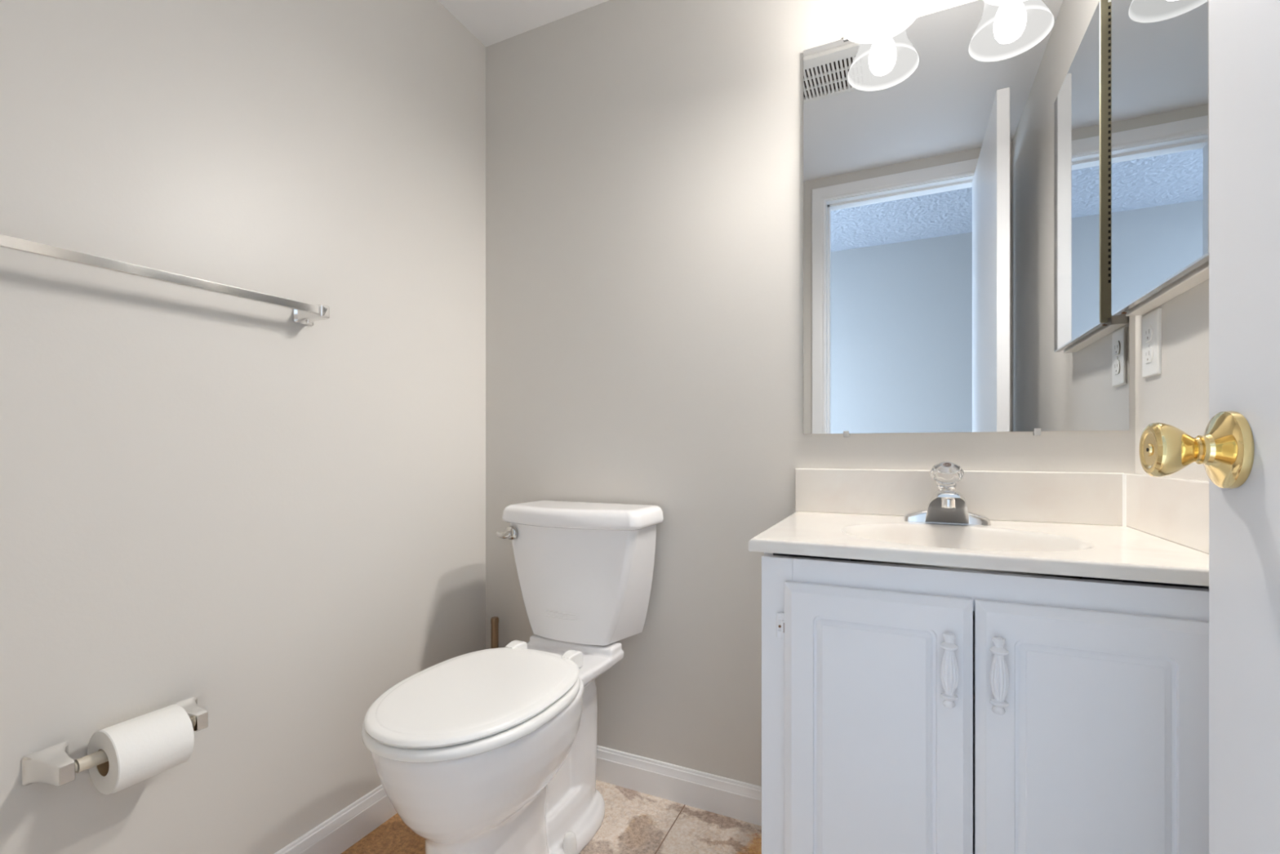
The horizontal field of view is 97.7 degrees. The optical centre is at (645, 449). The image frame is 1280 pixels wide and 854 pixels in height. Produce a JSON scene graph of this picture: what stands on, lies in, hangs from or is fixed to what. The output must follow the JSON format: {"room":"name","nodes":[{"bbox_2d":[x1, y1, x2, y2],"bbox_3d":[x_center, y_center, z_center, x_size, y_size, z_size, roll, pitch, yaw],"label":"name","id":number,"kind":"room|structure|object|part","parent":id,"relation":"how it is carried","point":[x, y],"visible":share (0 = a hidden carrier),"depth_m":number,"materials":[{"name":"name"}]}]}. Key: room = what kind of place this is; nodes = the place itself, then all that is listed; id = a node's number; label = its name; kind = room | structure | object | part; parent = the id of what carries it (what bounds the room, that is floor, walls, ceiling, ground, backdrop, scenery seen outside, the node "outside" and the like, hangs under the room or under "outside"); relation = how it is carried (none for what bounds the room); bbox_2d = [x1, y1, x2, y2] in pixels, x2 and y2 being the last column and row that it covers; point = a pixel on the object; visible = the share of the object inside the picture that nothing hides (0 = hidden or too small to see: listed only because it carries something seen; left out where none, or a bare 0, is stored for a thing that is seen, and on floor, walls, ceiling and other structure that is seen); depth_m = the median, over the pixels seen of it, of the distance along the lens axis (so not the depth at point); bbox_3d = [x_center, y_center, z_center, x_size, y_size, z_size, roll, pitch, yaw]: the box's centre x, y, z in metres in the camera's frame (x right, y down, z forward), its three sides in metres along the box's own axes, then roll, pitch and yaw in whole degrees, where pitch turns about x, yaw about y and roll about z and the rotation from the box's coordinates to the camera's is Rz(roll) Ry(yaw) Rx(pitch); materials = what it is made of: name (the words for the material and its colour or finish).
{"room":"bathroom","nodes":[
{"label":"bathroom","id":0,"kind":"room"},
{"bbox_2d":[0,0,485,853],"bbox_3d":[-0.798,-0.166,1.205,0.100,2.177,1.424,0,0,25],"label":"wall","id":1,"kind":"structure","parent":0,"point":[236,505],"depth_m":1.09,"materials":[{"name":"grey paint"}]},
{"bbox_2d":[21,696,208,786],"bbox_3d":[-0.840,0.474,0.910,0.069,0.045,0.225,0,0,25],"label":"toilet paper holder","id":2,"kind":"object","parent":1,"relation":"attached to","point":[52,765],"visible":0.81,"depth_m":0.83,"materials":[{"name":"silver metal"}]},
{"bbox_3d":[-0.876,0.474,0.831,0.069,0.045,0.051,0,0,25],"label":"post","id":3,"kind":"part","parent":2,"relation":"part of","materials":[{"name":"silver metal"}]},
{"bbox_2d":[87,704,194,794],"bbox_3d":[-0.820,0.484,0.910,0.098,0.098,0.100,0,0,25],"label":"toilet paper roll","id":4,"kind":"object","parent":2,"relation":"hanging from","point":[140,748],"visible":0.96,"depth_m":0.88,"materials":[{"name":"white paper"}]},
{"bbox_3d":[-0.804,0.474,0.989,0.069,0.045,0.051,0,0,25],"label":"post","id":5,"kind":"part","parent":2,"relation":"part of","materials":[{"name":"silver metal"}]},
{"bbox_2d":[0,234,329,325],"bbox_3d":[-0.836,-0.285,0.911,0.074,0.054,0.665,0,0,25],"label":"towel bar","id":6,"kind":"object","parent":1,"relation":"attached to","point":[305,313],"visible":1,"depth_m":0.93,"materials":[{"name":"silver metal"}]},
{"bbox_2d":[274,784,396,853],"bbox_3d":[-0.770,0.878,1.131,0.012,0.090,1.312,0,0,25],"label":"baseboard","id":7,"kind":"structure","parent":1,"relation":"attached to","point":[340,831],"depth_m":1.29,"materials":[{"name":"white paint"}]},
{"bbox_2d":[437,0,608,47],"bbox_3d":[-0.030,-1.304,0.855,1.789,0.100,1.424,0,0,25],"label":"ceiling","id":8,"kind":"structure","parent":0,"point":[491,22],"depth_m":1.61,"materials":[{"name":"white paint"}]},
{"bbox_2d":[341,779,761,853],"bbox_3d":[-0.030,0.973,0.855,1.789,0.100,1.424,0,0,25],"label":"floor","id":9,"kind":"structure","parent":0,"point":[634,822],"depth_m":1.35,"materials":[{"name":"tile"}]},
{"bbox_2d":[490,616,498,648],"bbox_3d":[-0.452,0.712,1.674,0.024,0.422,0.024,0,0,25],"label":"pipe","id":10,"kind":"object","parent":9,"relation":"on","point":[494,620],"visible":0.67,"depth_m":1.66,"materials":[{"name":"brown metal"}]},
{"bbox_2d":[361,500,663,853],"bbox_3d":[-0.282,0.535,1.236,0.411,0.776,0.705,0,0,25],"label":"toilet","id":11,"kind":"object","parent":9,"relation":"on","point":[492,750],"visible":1,"depth_m":1.17,"materials":[{"name":"white ceramic"}]},
{"bbox_3d":[-0.338,0.498,1.114,0.351,0.018,0.437,0,0,25],"label":"seat","id":12,"kind":"part","parent":11,"relation":"part of","materials":[{"name":"white plastic"}]},
{"bbox_3d":[-0.336,0.477,1.118,0.337,0.017,0.444,0,0,25],"label":"lid","id":13,"kind":"part","parent":11,"relation":"part of","materials":[{"name":"white plastic"}]},
{"bbox_3d":[-0.292,0.706,1.215,0.341,0.435,0.630,0,0,25],"label":"bowl","id":14,"kind":"part","parent":11,"relation":"part of","materials":[{"name":"white ceramic"}]},
{"bbox_3d":[-0.364,0.219,1.467,0.050,0.037,0.029,0,0,25],"label":"flush lever","id":15,"kind":"part","parent":11,"relation":"part of","materials":[{"name":"silver metal"}]},
{"bbox_3d":[-0.179,0.170,1.464,0.411,0.046,0.205,0,0,25],"label":"tank lid","id":16,"kind":"part","parent":11,"relation":"part of","materials":[{"name":"white ceramic"}]},
{"bbox_3d":[-0.176,0.334,1.468,0.388,0.299,0.179,0,0,25],"label":"tank","id":17,"kind":"part","parent":11,"relation":"part of","materials":[{"name":"white ceramic"}]},
{"bbox_2d":[761,552,1208,853],"bbox_3d":[0.558,0.546,0.987,0.620,0.755,0.489,0,0,25],"label":"vanity cabinet","id":18,"kind":"object","parent":9,"relation":"on","point":[1070,715],"visible":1,"depth_m":0.79,"materials":[{"name":"white paint"}]},
{"bbox_3d":[0.346,0.516,0.854,0.266,0.604,0.018,0,0,25],"label":"door","id":19,"kind":"part","parent":18,"relation":"part of","materials":[{"name":"white paint"}]},
{"bbox_3d":[0.430,0.314,0.792,0.024,0.103,0.027,0,0,25],"label":"handle","id":20,"kind":"part","parent":18,"relation":"part of","materials":[{"name":"white paint"}]},
{"bbox_2d":[748,467,1208,619],"bbox_3d":[0.558,0.163,1.002,0.641,0.237,0.467,0,0,25],"label":"vanity countertop","id":21,"kind":"structure","parent":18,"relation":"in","point":[1077,525],"depth_m":1.03,"materials":[{"name":"beige stone"}]},
{"bbox_2d":[904,461,991,524],"bbox_3d":[0.597,0.085,1.108,0.153,0.123,0.113,0,0,25],"label":"faucet","id":22,"kind":"object","parent":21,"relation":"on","point":[946,504],"visible":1,"depth_m":1.09,"materials":[{"name":"silver metal"}]},
{"bbox_3d":[0.597,0.111,1.108,0.077,0.069,0.113,0,0,25],"label":"spout","id":23,"kind":"part","parent":22,"relation":"part of","materials":[{"name":"silver metal"}]},
{"bbox_3d":[0.596,0.053,1.107,0.060,0.056,0.057,0,0,25],"label":"knob","id":24,"kind":"part","parent":22,"relation":"part of","materials":[{"name":"clear glass"}]},
{"bbox_3d":[0.608,0.134,1.132,0.153,0.025,0.047,0,0,25],"label":"plate","id":25,"kind":"part","parent":22,"relation":"part of","materials":[{"name":"silver metal"}]},
{"bbox_3d":[0.484,0.311,0.767,0.024,0.103,0.027,0,0,25],"label":"handle","id":26,"kind":"part","parent":18,"relation":"part of","materials":[{"name":"white paint"}]},
{"bbox_3d":[0.591,0.516,0.742,0.266,0.604,0.018,0,0,25],"label":"door","id":27,"kind":"part","parent":18,"relation":"part of","materials":[{"name":"white paint"}]},
{"bbox_2d":[485,0,1134,786],"bbox_3d":[0.245,-0.166,1.457,1.589,2.177,0.100,0,0,25],"label":"wall","id":28,"kind":"structure","parent":0,"point":[644,158],"depth_m":1.49,"materials":[{"name":"grey paint"}]},
{"bbox_2d":[595,745,761,826],"bbox_3d":[-0.063,0.878,1.536,0.963,0.090,0.012,0,0,25],"label":"baseboard","id":29,"kind":"structure","parent":28,"relation":"attached to","point":[727,797],"depth_m":1.46,"materials":[{"name":"white paint"}]},
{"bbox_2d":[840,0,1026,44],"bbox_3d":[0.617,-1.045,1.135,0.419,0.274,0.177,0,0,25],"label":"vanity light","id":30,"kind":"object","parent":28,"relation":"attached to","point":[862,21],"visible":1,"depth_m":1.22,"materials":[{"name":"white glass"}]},
{"bbox_3d":[0.495,-0.967,1.181,0.062,0.120,0.062,0,0,25],"label":"bulb","id":31,"kind":"part","parent":30,"relation":"part of","materials":[{"name":"white glass"}]},
{"bbox_3d":[0.495,-0.979,1.181,0.159,0.129,0.159,0,0,25],"label":"lamp shade","id":32,"kind":"part","parent":30,"relation":"part of","materials":[{"name":"white glass"}]},
{"bbox_3d":[0.731,-0.979,1.073,0.159,0.129,0.159,0,0,25],"label":"lamp shade","id":33,"kind":"part","parent":30,"relation":"part of","materials":[{"name":"white glass"}]},
{"bbox_2d":[795,467,1124,525],"bbox_3d":[0.641,0.096,1.210,0.621,0.103,0.020,0,0,25],"label":"backsplash","id":34,"kind":"structure","parent":28,"relation":"attached to","point":[1093,498],"depth_m":1.17,"materials":[{"name":"beige stone"}]},
{"bbox_2d":[803,0,1128,437],"bbox_3d":[0.656,-0.495,1.209,0.613,0.933,0.009,0,0,25],"label":"wall mirror","id":35,"kind":"object","parent":28,"relation":"attached to","point":[957,163],"visible":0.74,"depth_m":1.20,"materials":[{"name":"clear glass"}]},
{"bbox_2d":[1134,278,1208,480],"bbox_3d":[0.739,-0.166,0.504,0.100,2.177,1.424,0,0,25],"label":"wall","id":36,"kind":"structure","parent":0,"point":[1178,397],"depth_m":0.91,"materials":[{"name":"grey paint"}]},
{"bbox_2d":[1142,308,1161,377],"bbox_3d":[0.907,-0.189,1.005,0.008,0.114,0.070,0,0,25],"label":"wall outlet","id":37,"kind":"object","parent":36,"relation":"attached to","point":[1152,322],"visible":1,"depth_m":0.99,"materials":[{"name":"white plastic"}]},
{"bbox_2d":[1144,324,1152,342],"bbox_3d":[0.905,-0.209,1.006,0.003,0.028,0.034,0,0,25],"label":"receptacle","id":38,"kind":"object","parent":37,"relation":"attached to","point":[1148,328],"depth_m":1.00,"materials":[{"name":"grey plastic"}]},
{"bbox_2d":[1144,346,1152,363],"bbox_3d":[0.905,-0.170,1.006,0.003,0.028,0.034,0,0,25],"label":"receptacle","id":39,"kind":"object","parent":37,"relation":"attached to","point":[1148,350],"depth_m":1.00,"materials":[{"name":"grey plastic"}]},
{"bbox_2d":[1111,0,1208,315],"bbox_3d":[0.832,-0.580,0.887,0.047,0.658,0.372,0,0,25],"label":"medicine cabinet","id":40,"kind":"object","parent":36,"relation":"attached to","point":[1160,48],"visible":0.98,"depth_m":0.87,"materials":[{"name":"silver metal"}]},
{"bbox_3d":[-0.343,-0.327,0.152,4.150,2.500,0.115,0,0,25],"label":"wall","id":41,"kind":"structure","parent":0,"visible":0},
{"bbox_2d":[1139,0,1279,853],"bbox_3d":[0.424,-0.100,0.235,0.154,2.027,0.656,0,0,25],"label":"door","id":42,"kind":"structure","parent":41,"relation":"in","point":[1238,449],"depth_m":0.49,"materials":[{"name":"white paint"}]},
{"bbox_3d":[0.489,0.000,0.518,0.037,0.051,0.051,0,0,25],"label":"knob","id":43,"kind":"part","parent":42,"relation":"part of","materials":[{"name":"gold metal"}]}
]}

